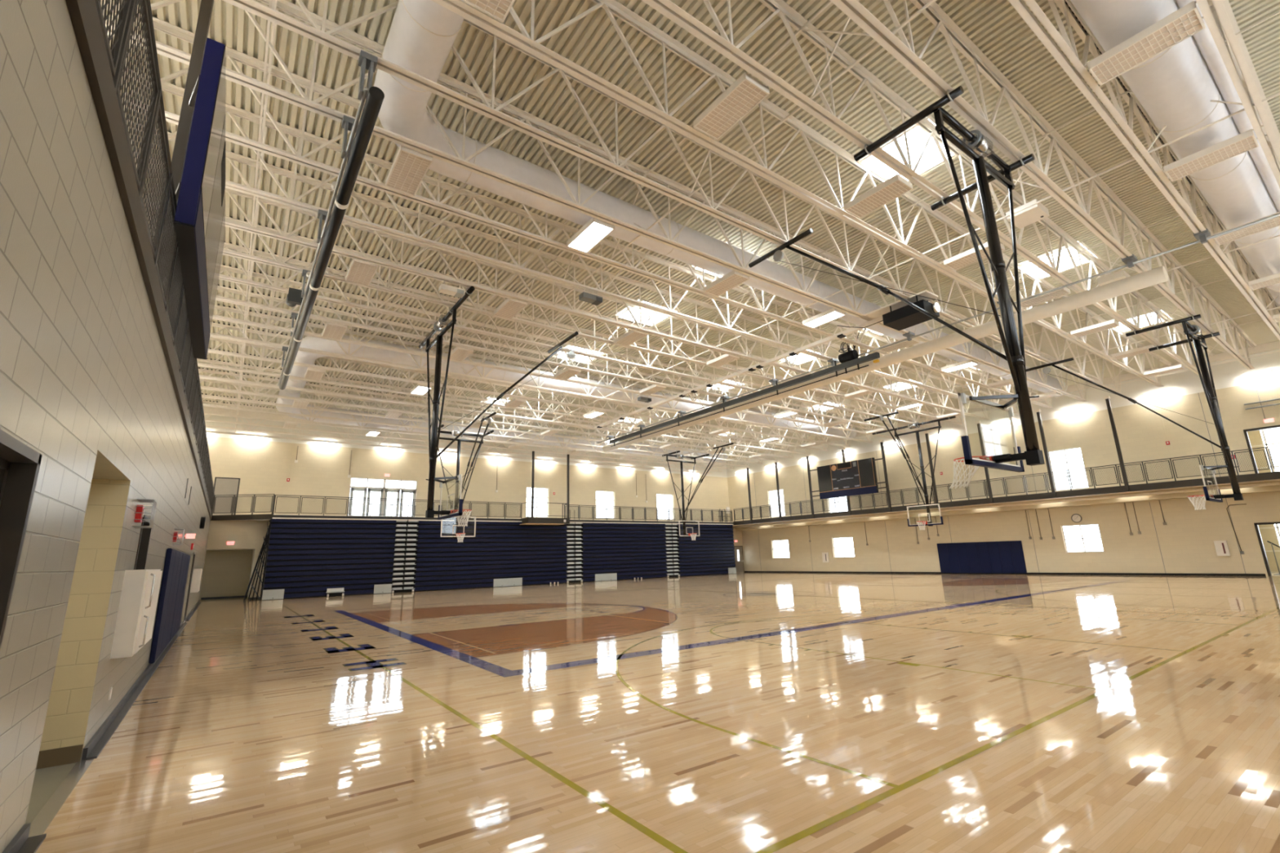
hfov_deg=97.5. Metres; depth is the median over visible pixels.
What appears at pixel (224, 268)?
joist
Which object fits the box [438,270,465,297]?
heater
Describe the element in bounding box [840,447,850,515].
post
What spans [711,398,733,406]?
ceiling light
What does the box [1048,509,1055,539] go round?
outlet
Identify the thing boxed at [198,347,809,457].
joist
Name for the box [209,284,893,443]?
joist
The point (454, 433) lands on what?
goal
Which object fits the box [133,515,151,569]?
window
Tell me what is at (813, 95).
joist bridging
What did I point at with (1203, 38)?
pipe
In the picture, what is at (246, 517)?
trim
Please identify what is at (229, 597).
baseboard
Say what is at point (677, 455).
goal
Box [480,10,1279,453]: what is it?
joist bridging
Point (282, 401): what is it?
air duct
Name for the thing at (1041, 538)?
outlet
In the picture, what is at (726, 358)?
ceiling light
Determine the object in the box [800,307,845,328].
ceiling light
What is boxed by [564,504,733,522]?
railing
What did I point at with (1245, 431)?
window frame
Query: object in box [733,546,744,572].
door
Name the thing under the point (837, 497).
window
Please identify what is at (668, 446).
ceiling light
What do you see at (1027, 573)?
baseboard
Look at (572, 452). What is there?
ceiling light
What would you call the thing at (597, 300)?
grille
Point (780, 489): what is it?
window
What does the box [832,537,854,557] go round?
window
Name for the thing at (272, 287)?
joist
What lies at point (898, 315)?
projector
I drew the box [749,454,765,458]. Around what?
ceiling light
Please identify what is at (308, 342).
air duct
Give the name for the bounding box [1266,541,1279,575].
stair handrail
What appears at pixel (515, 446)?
ceiling light
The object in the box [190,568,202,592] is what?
storage cabinet
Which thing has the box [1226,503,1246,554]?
outlet
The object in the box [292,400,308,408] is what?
ceiling light
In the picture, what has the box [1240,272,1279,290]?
ceiling light
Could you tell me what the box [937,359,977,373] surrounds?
ceiling light
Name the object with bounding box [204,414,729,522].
wall
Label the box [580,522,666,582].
bleachers
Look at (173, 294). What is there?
railing
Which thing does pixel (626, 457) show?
ceiling light
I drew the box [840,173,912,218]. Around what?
ceiling light
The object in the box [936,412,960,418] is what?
ceiling light
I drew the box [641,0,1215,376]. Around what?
joist
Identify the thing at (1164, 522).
outlet
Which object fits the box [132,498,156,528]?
fire alarm
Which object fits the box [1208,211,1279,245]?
ceiling light
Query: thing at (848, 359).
roller
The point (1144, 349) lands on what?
ceiling light
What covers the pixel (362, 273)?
ceiling light
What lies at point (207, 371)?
joist
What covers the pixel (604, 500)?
window
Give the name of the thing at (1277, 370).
washer
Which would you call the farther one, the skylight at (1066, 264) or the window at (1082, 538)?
the window at (1082, 538)
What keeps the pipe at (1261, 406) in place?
attached to the wall at (1188, 535)
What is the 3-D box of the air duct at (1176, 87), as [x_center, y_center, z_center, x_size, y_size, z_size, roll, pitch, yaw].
[14.212,-5.411,13.319,29.200,0.922,0.922,8,-16,-35]
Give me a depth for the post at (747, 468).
47.01 m
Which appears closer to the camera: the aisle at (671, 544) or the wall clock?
the wall clock
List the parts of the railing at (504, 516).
panel frame, panel frame, panel frame, panel frame, panel frame, rail, panel frame, panel frame, panel frame, panel frame, panel frame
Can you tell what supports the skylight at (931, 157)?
attached to the ceiling
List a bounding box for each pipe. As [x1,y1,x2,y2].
[235,0,278,432]
[733,482,1279,528]
[1176,0,1279,212]
[1244,390,1279,419]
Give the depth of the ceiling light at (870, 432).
34.16 m
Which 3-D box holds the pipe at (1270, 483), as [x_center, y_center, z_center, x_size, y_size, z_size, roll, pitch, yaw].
[19.498,5.080,34.422,0.120,0.114,38.400,8,-16,-35]
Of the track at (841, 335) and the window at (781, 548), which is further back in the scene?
the window at (781, 548)
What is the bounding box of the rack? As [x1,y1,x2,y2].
[717,506,731,522]
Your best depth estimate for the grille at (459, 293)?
14.51 m
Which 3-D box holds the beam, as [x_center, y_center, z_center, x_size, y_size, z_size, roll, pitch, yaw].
[3.624,-3.072,24.974,41.500,0.350,42.000,8,-16,-35]
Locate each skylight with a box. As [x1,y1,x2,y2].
[479,396,511,408]
[557,345,604,362]
[617,299,678,326]
[617,417,643,425]
[692,242,769,278]
[713,379,743,390]
[778,349,827,365]
[808,401,842,410]
[857,115,962,182]
[862,328,883,336]
[880,378,922,391]
[1018,240,1101,279]
[1114,308,1174,333]
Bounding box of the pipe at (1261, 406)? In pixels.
[1244,390,1279,419]
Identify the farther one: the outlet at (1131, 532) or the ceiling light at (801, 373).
the outlet at (1131, 532)
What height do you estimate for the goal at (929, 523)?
6.110 m
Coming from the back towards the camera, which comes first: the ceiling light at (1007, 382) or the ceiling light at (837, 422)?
the ceiling light at (837, 422)
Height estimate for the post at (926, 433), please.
4.800 m
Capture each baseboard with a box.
[2,822,46,852]
[35,744,83,769]
[81,600,201,759]
[200,595,247,599]
[744,571,1266,576]
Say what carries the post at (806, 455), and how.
attached to the trim at (1271, 475)
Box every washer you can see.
[931,431,951,435]
[989,419,1009,424]
[1058,405,1086,412]
[1142,388,1174,395]
[1241,368,1279,377]
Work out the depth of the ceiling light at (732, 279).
14.96 m
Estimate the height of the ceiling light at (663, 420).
0.135 m
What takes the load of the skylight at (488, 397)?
attached to the ceiling
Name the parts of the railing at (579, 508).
panel frame, panel frame, panel frame, panel frame, panel frame, panel frame, rail, panel frame, panel frame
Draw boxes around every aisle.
[391,505,418,592]
[565,510,582,582]
[664,512,679,577]
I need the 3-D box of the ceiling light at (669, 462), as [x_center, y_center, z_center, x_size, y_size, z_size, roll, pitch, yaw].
[2.613,2.704,43.339,0.540,0.135,1.480,8,-16,-35]
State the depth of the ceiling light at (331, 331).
17.28 m
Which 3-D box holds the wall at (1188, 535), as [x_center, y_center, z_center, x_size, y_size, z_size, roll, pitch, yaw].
[20.725,4.030,35.851,0.300,10.420,42.000,8,-16,-35]
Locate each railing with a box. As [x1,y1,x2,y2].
[94,0,214,514]
[212,493,275,515]
[272,494,522,518]
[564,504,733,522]
[733,445,1279,520]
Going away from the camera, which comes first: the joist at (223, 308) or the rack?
the joist at (223, 308)
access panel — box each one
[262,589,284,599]
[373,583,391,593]
[493,577,522,586]
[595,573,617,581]
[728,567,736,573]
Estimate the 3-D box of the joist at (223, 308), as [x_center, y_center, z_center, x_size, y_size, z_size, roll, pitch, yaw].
[0.336,-1.335,29.337,41.250,1.718,0.220,8,-16,-35]
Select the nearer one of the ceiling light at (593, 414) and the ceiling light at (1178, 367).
the ceiling light at (1178, 367)
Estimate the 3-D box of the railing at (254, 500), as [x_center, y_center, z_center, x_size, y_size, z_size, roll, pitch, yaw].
[-20.588,4.063,29.130,3.011,1.070,0.041,-1,-13,-4]
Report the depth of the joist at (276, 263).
17.33 m
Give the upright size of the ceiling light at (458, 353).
0.135 m
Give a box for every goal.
[418,285,578,526]
[437,412,496,542]
[662,443,733,540]
[748,85,1044,488]
[863,411,955,529]
[1026,314,1244,510]
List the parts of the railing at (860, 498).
panel frame, panel frame, panel frame, panel frame, panel frame, panel frame, panel frame, panel frame, panel frame, panel frame, post, panel frame, post, panel frame, post, panel frame, post, panel frame, post, panel frame, post, panel frame, post, panel frame, post, panel frame, post, panel frame, post, panel frame, post, panel frame, post, panel frame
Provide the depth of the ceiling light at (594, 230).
12.55 m
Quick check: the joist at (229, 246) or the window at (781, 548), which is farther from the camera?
the window at (781, 548)
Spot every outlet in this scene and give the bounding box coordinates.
[347,449,351,477]
[1025,510,1031,539]
[1035,509,1042,539]
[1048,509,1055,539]
[1124,502,1133,535]
[1132,502,1141,534]
[1159,500,1166,524]
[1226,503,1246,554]
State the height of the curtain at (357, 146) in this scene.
0.770 m
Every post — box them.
[159,0,213,276]
[746,466,752,524]
[773,461,781,521]
[805,454,813,518]
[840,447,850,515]
[879,440,891,511]
[924,431,938,507]
[975,420,993,503]
[1035,408,1056,497]
[1103,395,1129,492]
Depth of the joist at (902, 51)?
11.26 m
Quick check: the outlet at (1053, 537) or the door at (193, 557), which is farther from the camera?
the outlet at (1053, 537)
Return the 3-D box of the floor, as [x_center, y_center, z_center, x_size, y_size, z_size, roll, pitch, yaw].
[3.671,7.135,23.634,41.318,0.205,44.100,8,-16,-35]
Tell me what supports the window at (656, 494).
in the wall at (261, 464)
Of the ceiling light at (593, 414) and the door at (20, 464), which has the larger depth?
the ceiling light at (593, 414)
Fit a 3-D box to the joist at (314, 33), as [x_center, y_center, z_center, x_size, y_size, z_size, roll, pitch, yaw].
[9.135,-4.336,17.463,41.250,1.718,0.220,8,-16,-35]
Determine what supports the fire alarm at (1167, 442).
attached to the wall at (1188, 535)
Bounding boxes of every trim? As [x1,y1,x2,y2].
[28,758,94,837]
[66,0,212,519]
[210,514,272,520]
[271,515,733,524]
[733,471,1279,524]
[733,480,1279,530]
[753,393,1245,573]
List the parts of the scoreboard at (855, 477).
display panel, timer panel, score panel, panel, display panel, panel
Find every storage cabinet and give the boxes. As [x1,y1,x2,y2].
[110,568,162,658]
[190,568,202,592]
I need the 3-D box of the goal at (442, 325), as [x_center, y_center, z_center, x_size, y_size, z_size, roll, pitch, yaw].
[-4.073,-0.027,17.260,4.791,6.110,5.119,8,-16,-35]
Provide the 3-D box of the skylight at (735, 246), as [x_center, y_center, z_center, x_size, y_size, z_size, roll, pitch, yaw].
[2.784,-5.203,17.333,1.680,0.440,1.680,8,-16,-35]
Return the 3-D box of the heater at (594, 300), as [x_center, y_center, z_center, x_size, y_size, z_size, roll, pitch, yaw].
[-1.331,-3.668,15.191,0.600,0.610,0.260,8,-16,-35]
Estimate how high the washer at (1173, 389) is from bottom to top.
0.070 m
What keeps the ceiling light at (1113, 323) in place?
attached to the joist at (789, 16)
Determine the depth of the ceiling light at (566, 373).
21.94 m
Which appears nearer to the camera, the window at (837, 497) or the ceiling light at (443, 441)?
the ceiling light at (443, 441)
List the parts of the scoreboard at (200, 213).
support arm, support arm, panel, panel, display panel, score panel, display panel, timer panel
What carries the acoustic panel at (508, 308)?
attached to the joist at (231, 156)
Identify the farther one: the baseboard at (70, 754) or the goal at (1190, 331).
the goal at (1190, 331)
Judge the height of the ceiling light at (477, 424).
0.135 m
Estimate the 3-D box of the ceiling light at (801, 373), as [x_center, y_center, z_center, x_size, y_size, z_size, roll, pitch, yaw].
[6.585,-2.015,23.459,0.540,0.135,1.480,8,-16,-35]
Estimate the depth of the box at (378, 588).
31.36 m
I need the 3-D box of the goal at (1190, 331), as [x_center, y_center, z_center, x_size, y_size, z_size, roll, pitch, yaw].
[17.360,0.044,20.197,2.918,6.110,5.670,8,-16,-35]
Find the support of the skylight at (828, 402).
attached to the ceiling
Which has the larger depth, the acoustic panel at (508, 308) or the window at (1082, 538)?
the window at (1082, 538)
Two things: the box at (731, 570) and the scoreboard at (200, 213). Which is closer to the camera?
the scoreboard at (200, 213)
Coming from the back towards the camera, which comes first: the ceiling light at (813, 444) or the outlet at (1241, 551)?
the ceiling light at (813, 444)
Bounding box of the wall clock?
[1071,514,1081,522]
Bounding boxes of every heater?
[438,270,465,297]
[578,278,602,305]
[637,387,651,402]
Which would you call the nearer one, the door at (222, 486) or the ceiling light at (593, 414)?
the ceiling light at (593, 414)
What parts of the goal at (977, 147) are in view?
winch motor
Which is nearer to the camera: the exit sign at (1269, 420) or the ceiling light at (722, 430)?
the exit sign at (1269, 420)
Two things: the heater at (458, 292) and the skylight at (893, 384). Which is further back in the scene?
the skylight at (893, 384)
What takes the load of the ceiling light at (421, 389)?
attached to the joist at (223, 308)
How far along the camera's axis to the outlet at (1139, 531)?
28.69 m
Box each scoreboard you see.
[174,37,225,359]
[808,457,888,499]
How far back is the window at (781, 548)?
47.19 m
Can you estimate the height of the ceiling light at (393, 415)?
0.135 m
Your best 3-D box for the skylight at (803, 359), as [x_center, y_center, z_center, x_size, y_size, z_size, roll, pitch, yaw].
[7.337,-3.392,25.710,1.680,0.440,1.680,8,-16,-35]
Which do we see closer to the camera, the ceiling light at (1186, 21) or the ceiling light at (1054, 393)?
the ceiling light at (1186, 21)
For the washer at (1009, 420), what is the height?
0.070 m
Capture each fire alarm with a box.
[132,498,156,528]
[172,528,184,545]
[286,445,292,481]
[936,440,942,475]
[1158,404,1170,444]
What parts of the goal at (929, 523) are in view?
winch motor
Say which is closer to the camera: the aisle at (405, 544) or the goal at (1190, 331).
the goal at (1190, 331)
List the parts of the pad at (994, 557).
pad panel, pad panel, pad panel, pad panel, pad panel, pad panel, pad panel, pad panel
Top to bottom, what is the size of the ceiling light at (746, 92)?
0.135 m
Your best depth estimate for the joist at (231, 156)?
15.84 m
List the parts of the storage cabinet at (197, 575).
door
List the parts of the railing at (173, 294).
panel frame, post, panel frame, post, panel frame, post, panel frame, post, panel frame, post, rail, panel frame, post, panel frame, post, panel frame, post, panel frame, post, panel frame, post, panel frame, post, panel frame, panel frame, panel frame, panel frame, panel frame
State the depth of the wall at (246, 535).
29.45 m
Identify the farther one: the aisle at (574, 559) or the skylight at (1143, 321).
the aisle at (574, 559)
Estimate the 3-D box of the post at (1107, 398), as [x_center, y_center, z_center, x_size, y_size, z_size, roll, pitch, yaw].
[23.541,0.817,27.688,0.200,4.800,0.200,8,-16,-35]
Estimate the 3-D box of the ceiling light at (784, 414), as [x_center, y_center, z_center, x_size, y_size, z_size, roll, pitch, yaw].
[7.612,-0.664,29.416,0.540,0.135,1.480,8,-16,-35]
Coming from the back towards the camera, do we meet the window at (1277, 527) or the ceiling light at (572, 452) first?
the ceiling light at (572, 452)
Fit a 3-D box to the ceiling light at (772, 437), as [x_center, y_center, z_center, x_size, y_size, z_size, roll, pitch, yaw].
[8.214,0.793,35.780,0.540,0.135,1.480,8,-16,-35]
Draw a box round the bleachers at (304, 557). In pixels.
[243,518,396,600]
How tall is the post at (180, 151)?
4.752 m
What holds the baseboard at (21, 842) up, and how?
attached to the wall at (86, 383)
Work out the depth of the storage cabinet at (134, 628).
5.87 m
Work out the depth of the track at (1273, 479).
32.56 m
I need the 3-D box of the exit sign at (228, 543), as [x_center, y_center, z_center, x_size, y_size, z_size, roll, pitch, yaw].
[-21.253,6.062,29.144,0.335,0.200,0.062,8,-16,-35]
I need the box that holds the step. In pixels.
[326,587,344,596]
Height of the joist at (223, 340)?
1.718 m
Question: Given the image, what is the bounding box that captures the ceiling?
[103,0,1279,459]
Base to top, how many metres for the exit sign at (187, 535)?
0.120 m
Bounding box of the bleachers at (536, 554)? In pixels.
[413,520,566,591]
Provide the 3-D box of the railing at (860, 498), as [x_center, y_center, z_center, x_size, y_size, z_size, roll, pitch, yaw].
[19.067,3.907,33.586,0.040,1.070,37.560,8,-16,-35]
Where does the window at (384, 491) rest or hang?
in the wall at (261, 464)
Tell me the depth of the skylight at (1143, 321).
23.16 m
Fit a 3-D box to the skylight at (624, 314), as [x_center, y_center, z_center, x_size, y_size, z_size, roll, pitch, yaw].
[0.275,-4.348,20.718,1.680,0.440,1.680,8,-16,-35]
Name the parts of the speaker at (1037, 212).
hanger rod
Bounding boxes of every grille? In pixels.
[453,288,464,297]
[591,297,602,305]
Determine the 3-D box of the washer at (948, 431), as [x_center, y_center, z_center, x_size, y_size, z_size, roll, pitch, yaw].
[19.960,0.460,37.076,0.320,0.070,1.240,8,-16,-35]
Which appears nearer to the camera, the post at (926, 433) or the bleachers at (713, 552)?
the post at (926, 433)
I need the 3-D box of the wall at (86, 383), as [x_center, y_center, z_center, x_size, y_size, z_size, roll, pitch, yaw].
[-10.743,2.846,12.830,0.420,4.080,39.200,8,-16,-35]
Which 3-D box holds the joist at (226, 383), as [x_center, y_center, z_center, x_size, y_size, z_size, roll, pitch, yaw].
[-5.324,0.596,36.974,41.250,1.718,0.220,8,-16,-35]
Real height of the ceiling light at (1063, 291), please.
0.135 m
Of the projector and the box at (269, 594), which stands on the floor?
the box at (269, 594)
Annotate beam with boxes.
[203,340,1279,463]
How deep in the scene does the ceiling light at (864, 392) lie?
25.90 m
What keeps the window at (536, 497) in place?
in the wall at (261, 464)
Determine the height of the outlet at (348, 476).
1.700 m
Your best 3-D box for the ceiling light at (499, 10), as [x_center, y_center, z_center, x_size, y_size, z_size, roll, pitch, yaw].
[-1.700,-5.617,6.900,0.540,0.135,1.480,8,-16,-35]
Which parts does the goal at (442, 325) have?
winch motor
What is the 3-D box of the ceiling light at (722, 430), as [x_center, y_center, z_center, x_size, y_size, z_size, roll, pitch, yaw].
[4.724,0.321,33.313,0.540,0.135,1.480,8,-16,-35]
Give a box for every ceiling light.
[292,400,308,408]
[304,367,324,381]
[321,321,347,340]
[345,253,378,286]
[365,430,380,436]
[384,411,402,418]
[385,145,432,195]
[410,383,431,395]
[441,437,455,443]
[446,346,473,361]
[463,0,515,22]
[470,421,487,427]
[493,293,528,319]
[504,398,526,408]
[507,444,524,449]
[540,429,559,435]
[553,368,580,380]
[565,217,614,253]
[566,449,582,454]
[582,409,604,417]
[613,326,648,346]
[620,455,635,459]
[639,384,666,395]
[649,419,668,426]
[659,444,677,448]
[666,459,677,463]
[690,71,769,140]
[701,270,749,296]
[706,351,741,367]
[706,463,721,466]
[707,449,723,453]
[709,428,729,435]
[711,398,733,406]
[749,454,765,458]
[758,435,778,442]
[771,410,797,417]
[782,373,806,382]
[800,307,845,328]
[800,442,820,448]
[822,420,847,426]
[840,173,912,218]
[844,388,876,398]
[866,428,887,434]
[876,337,919,352]
[894,400,924,409]
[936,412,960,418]
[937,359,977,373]
[940,241,1004,271]
[986,378,1013,388]
[1013,284,1071,308]
[1030,391,1060,400]
[1066,319,1119,337]
[1076,0,1215,85]
[1108,344,1155,359]
[1142,364,1185,377]
[1154,124,1267,182]
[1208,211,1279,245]
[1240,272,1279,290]
[1268,314,1279,322]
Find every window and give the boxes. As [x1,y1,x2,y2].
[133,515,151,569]
[347,477,417,516]
[525,487,548,517]
[595,490,615,519]
[656,493,673,519]
[768,488,784,517]
[772,539,789,558]
[827,497,844,512]
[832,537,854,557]
[1048,447,1089,491]
[1061,523,1104,552]
[1251,429,1279,573]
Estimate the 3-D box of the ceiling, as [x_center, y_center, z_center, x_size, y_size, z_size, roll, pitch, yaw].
[3.639,-3.276,25.036,41.550,0.075,42.000,8,-16,-35]
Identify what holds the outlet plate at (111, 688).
attached to the wall at (86, 383)
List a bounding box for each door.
[0,429,42,649]
[183,552,195,621]
[212,476,239,515]
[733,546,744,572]
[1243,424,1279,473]
[1253,521,1279,576]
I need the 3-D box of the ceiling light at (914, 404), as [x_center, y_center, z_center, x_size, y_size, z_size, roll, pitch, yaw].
[13.646,-1.059,28.450,0.540,0.135,1.480,8,-16,-35]
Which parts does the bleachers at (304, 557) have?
post, post, post, post, post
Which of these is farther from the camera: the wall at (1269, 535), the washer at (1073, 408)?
the washer at (1073, 408)
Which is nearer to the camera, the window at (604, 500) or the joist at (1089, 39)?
the joist at (1089, 39)
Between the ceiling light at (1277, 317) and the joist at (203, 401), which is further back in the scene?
the joist at (203, 401)
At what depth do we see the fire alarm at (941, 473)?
37.11 m
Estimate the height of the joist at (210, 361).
1.718 m
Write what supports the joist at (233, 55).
attached to the ceiling
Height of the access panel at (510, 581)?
0.480 m
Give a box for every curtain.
[277,49,384,390]
[597,213,1279,452]
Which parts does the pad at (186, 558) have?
pad panel, pad panel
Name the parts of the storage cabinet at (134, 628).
door handle, door, door handle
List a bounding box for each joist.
[100,0,1067,408]
[101,0,1098,401]
[124,68,1037,414]
[126,119,1008,420]
[136,164,983,425]
[151,196,959,430]
[151,226,937,434]
[196,336,833,454]
[196,358,800,461]
[197,321,831,451]
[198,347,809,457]
[198,367,782,464]
[199,377,770,466]
[200,388,756,469]
[201,393,744,471]
[202,400,734,474]
[207,304,871,447]
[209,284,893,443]
[212,264,916,439]
[222,0,1132,394]
[431,0,1173,386]
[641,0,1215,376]
[830,0,1257,369]
[1008,0,1279,340]
[1195,0,1279,187]
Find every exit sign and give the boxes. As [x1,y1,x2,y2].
[183,533,195,538]
[226,541,234,545]
[1263,417,1275,423]
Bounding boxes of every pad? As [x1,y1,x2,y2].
[148,548,182,663]
[169,552,190,640]
[937,540,1026,573]
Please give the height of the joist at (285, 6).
1.718 m
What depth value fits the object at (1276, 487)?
31.52 m
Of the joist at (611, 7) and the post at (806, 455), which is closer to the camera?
the joist at (611, 7)
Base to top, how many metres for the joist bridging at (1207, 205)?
1.453 m
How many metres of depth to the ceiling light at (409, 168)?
10.31 m
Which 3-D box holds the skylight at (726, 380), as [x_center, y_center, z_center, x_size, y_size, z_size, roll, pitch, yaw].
[4.448,-2.406,29.607,1.680,0.440,1.680,8,-16,-35]
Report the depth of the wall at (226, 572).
31.28 m
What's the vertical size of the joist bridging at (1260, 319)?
1.453 m
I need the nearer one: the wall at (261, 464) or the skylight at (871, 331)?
the skylight at (871, 331)
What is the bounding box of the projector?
[837,289,940,330]
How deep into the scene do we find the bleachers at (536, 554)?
35.27 m
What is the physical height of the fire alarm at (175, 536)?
0.288 m
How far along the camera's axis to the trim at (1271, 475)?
29.66 m
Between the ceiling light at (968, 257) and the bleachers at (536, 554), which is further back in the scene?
the bleachers at (536, 554)
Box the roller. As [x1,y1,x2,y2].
[609,328,879,446]
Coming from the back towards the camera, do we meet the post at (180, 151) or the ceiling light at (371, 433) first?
the ceiling light at (371, 433)
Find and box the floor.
[25,572,1279,852]
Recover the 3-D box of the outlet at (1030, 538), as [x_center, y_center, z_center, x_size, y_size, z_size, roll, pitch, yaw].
[22.557,5.698,32.634,0.050,1.680,0.120,8,-16,-35]
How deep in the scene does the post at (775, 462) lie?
44.58 m
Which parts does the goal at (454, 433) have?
winch motor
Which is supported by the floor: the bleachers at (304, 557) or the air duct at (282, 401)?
the bleachers at (304, 557)
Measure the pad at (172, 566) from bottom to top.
1.850 m
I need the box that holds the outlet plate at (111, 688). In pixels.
[108,686,112,700]
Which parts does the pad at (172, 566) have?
pad panel, pad panel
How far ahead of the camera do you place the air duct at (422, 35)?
11.54 m
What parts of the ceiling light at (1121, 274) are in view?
hanger rod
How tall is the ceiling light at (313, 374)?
0.135 m
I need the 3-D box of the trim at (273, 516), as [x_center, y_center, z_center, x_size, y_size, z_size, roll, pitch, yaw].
[-5.481,6.484,38.684,33.450,0.130,0.020,8,-16,-35]
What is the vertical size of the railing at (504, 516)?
1.070 m
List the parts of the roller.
motor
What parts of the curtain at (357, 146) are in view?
drive motor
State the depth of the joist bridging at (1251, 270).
24.14 m
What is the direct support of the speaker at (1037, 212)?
hanging from the ceiling
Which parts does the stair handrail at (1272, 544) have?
post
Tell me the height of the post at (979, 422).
4.800 m
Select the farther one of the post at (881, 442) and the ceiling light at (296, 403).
the post at (881, 442)
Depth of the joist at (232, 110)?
14.09 m
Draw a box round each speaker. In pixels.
[199,516,205,528]
[1005,168,1049,228]
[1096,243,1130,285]
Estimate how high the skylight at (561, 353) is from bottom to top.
0.440 m
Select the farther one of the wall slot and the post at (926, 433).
the post at (926, 433)
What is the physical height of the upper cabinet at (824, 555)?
0.750 m
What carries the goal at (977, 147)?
hanging from the joist at (902, 51)
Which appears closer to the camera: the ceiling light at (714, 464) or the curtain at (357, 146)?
the curtain at (357, 146)
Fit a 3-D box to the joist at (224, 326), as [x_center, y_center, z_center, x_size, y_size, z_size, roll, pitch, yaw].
[-0.714,-0.977,30.754,41.250,1.718,0.220,8,-16,-35]
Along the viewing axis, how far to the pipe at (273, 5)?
11.25 m
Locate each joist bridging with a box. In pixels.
[377,0,936,444]
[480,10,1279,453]
[566,195,1279,460]
[635,270,1279,466]
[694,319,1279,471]
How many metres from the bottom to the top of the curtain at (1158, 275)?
0.700 m
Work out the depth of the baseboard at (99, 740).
6.62 m
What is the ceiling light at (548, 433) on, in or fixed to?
attached to the joist at (322, 401)
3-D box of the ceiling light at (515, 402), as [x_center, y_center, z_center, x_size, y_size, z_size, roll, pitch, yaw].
[-5.746,-1.096,25.912,0.540,0.135,1.480,8,-16,-35]
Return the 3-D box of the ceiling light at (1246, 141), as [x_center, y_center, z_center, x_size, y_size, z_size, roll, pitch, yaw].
[10.780,-5.109,10.622,0.540,0.135,1.480,8,-16,-35]
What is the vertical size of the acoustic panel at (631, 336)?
0.135 m
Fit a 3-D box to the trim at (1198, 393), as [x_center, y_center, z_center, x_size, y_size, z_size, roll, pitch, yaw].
[18.868,5.426,37.945,0.004,8.550,29.220,8,-16,-35]
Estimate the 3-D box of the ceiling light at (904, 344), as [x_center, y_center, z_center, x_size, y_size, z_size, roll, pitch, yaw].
[9.199,-2.907,19.931,0.540,0.135,1.480,8,-16,-35]
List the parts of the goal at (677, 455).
winch motor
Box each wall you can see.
[0,0,210,852]
[199,549,254,599]
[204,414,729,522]
[206,520,744,597]
[726,348,1279,576]
[1247,427,1279,576]
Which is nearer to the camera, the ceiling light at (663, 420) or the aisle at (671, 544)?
the ceiling light at (663, 420)
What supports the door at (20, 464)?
in the wall at (86, 383)
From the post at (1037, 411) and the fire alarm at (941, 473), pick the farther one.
the fire alarm at (941, 473)
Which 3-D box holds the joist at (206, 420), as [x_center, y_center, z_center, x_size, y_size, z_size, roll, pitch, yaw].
[-6.257,0.914,38.234,41.250,1.718,0.220,8,-16,-35]
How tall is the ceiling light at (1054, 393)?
0.135 m
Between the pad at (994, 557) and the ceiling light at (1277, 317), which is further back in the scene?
the pad at (994, 557)
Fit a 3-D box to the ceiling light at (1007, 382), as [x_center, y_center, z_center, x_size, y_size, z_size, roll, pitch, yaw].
[16.261,-1.951,24.923,0.540,0.135,1.480,8,-16,-35]
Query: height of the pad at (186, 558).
1.850 m
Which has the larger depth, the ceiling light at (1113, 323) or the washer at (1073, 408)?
the washer at (1073, 408)
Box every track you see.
[230,479,1279,525]
[594,315,883,428]
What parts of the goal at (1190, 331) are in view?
winch motor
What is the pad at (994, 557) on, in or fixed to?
attached to the wall at (1188, 535)
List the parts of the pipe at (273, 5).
rod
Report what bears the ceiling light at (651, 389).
attached to the joist at (229, 246)
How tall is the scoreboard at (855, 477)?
2.380 m
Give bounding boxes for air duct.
[275,389,727,462]
[284,333,856,438]
[373,0,1066,396]
[1070,0,1279,306]
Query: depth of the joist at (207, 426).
33.97 m
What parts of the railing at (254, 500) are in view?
panel frame, post, panel frame, rail, post, panel frame, post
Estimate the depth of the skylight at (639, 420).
37.45 m
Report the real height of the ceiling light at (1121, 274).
1.560 m
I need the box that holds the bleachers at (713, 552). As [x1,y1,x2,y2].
[675,524,735,576]
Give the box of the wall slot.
[184,478,188,498]
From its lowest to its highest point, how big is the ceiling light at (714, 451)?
0.135 m
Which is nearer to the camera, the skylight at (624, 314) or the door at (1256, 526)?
the skylight at (624, 314)
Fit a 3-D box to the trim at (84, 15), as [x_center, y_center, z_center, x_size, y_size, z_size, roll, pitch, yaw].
[-10.211,0.662,12.888,0.050,0.210,40.600,8,-16,-35]
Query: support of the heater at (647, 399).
hanging from the joist at (224, 268)

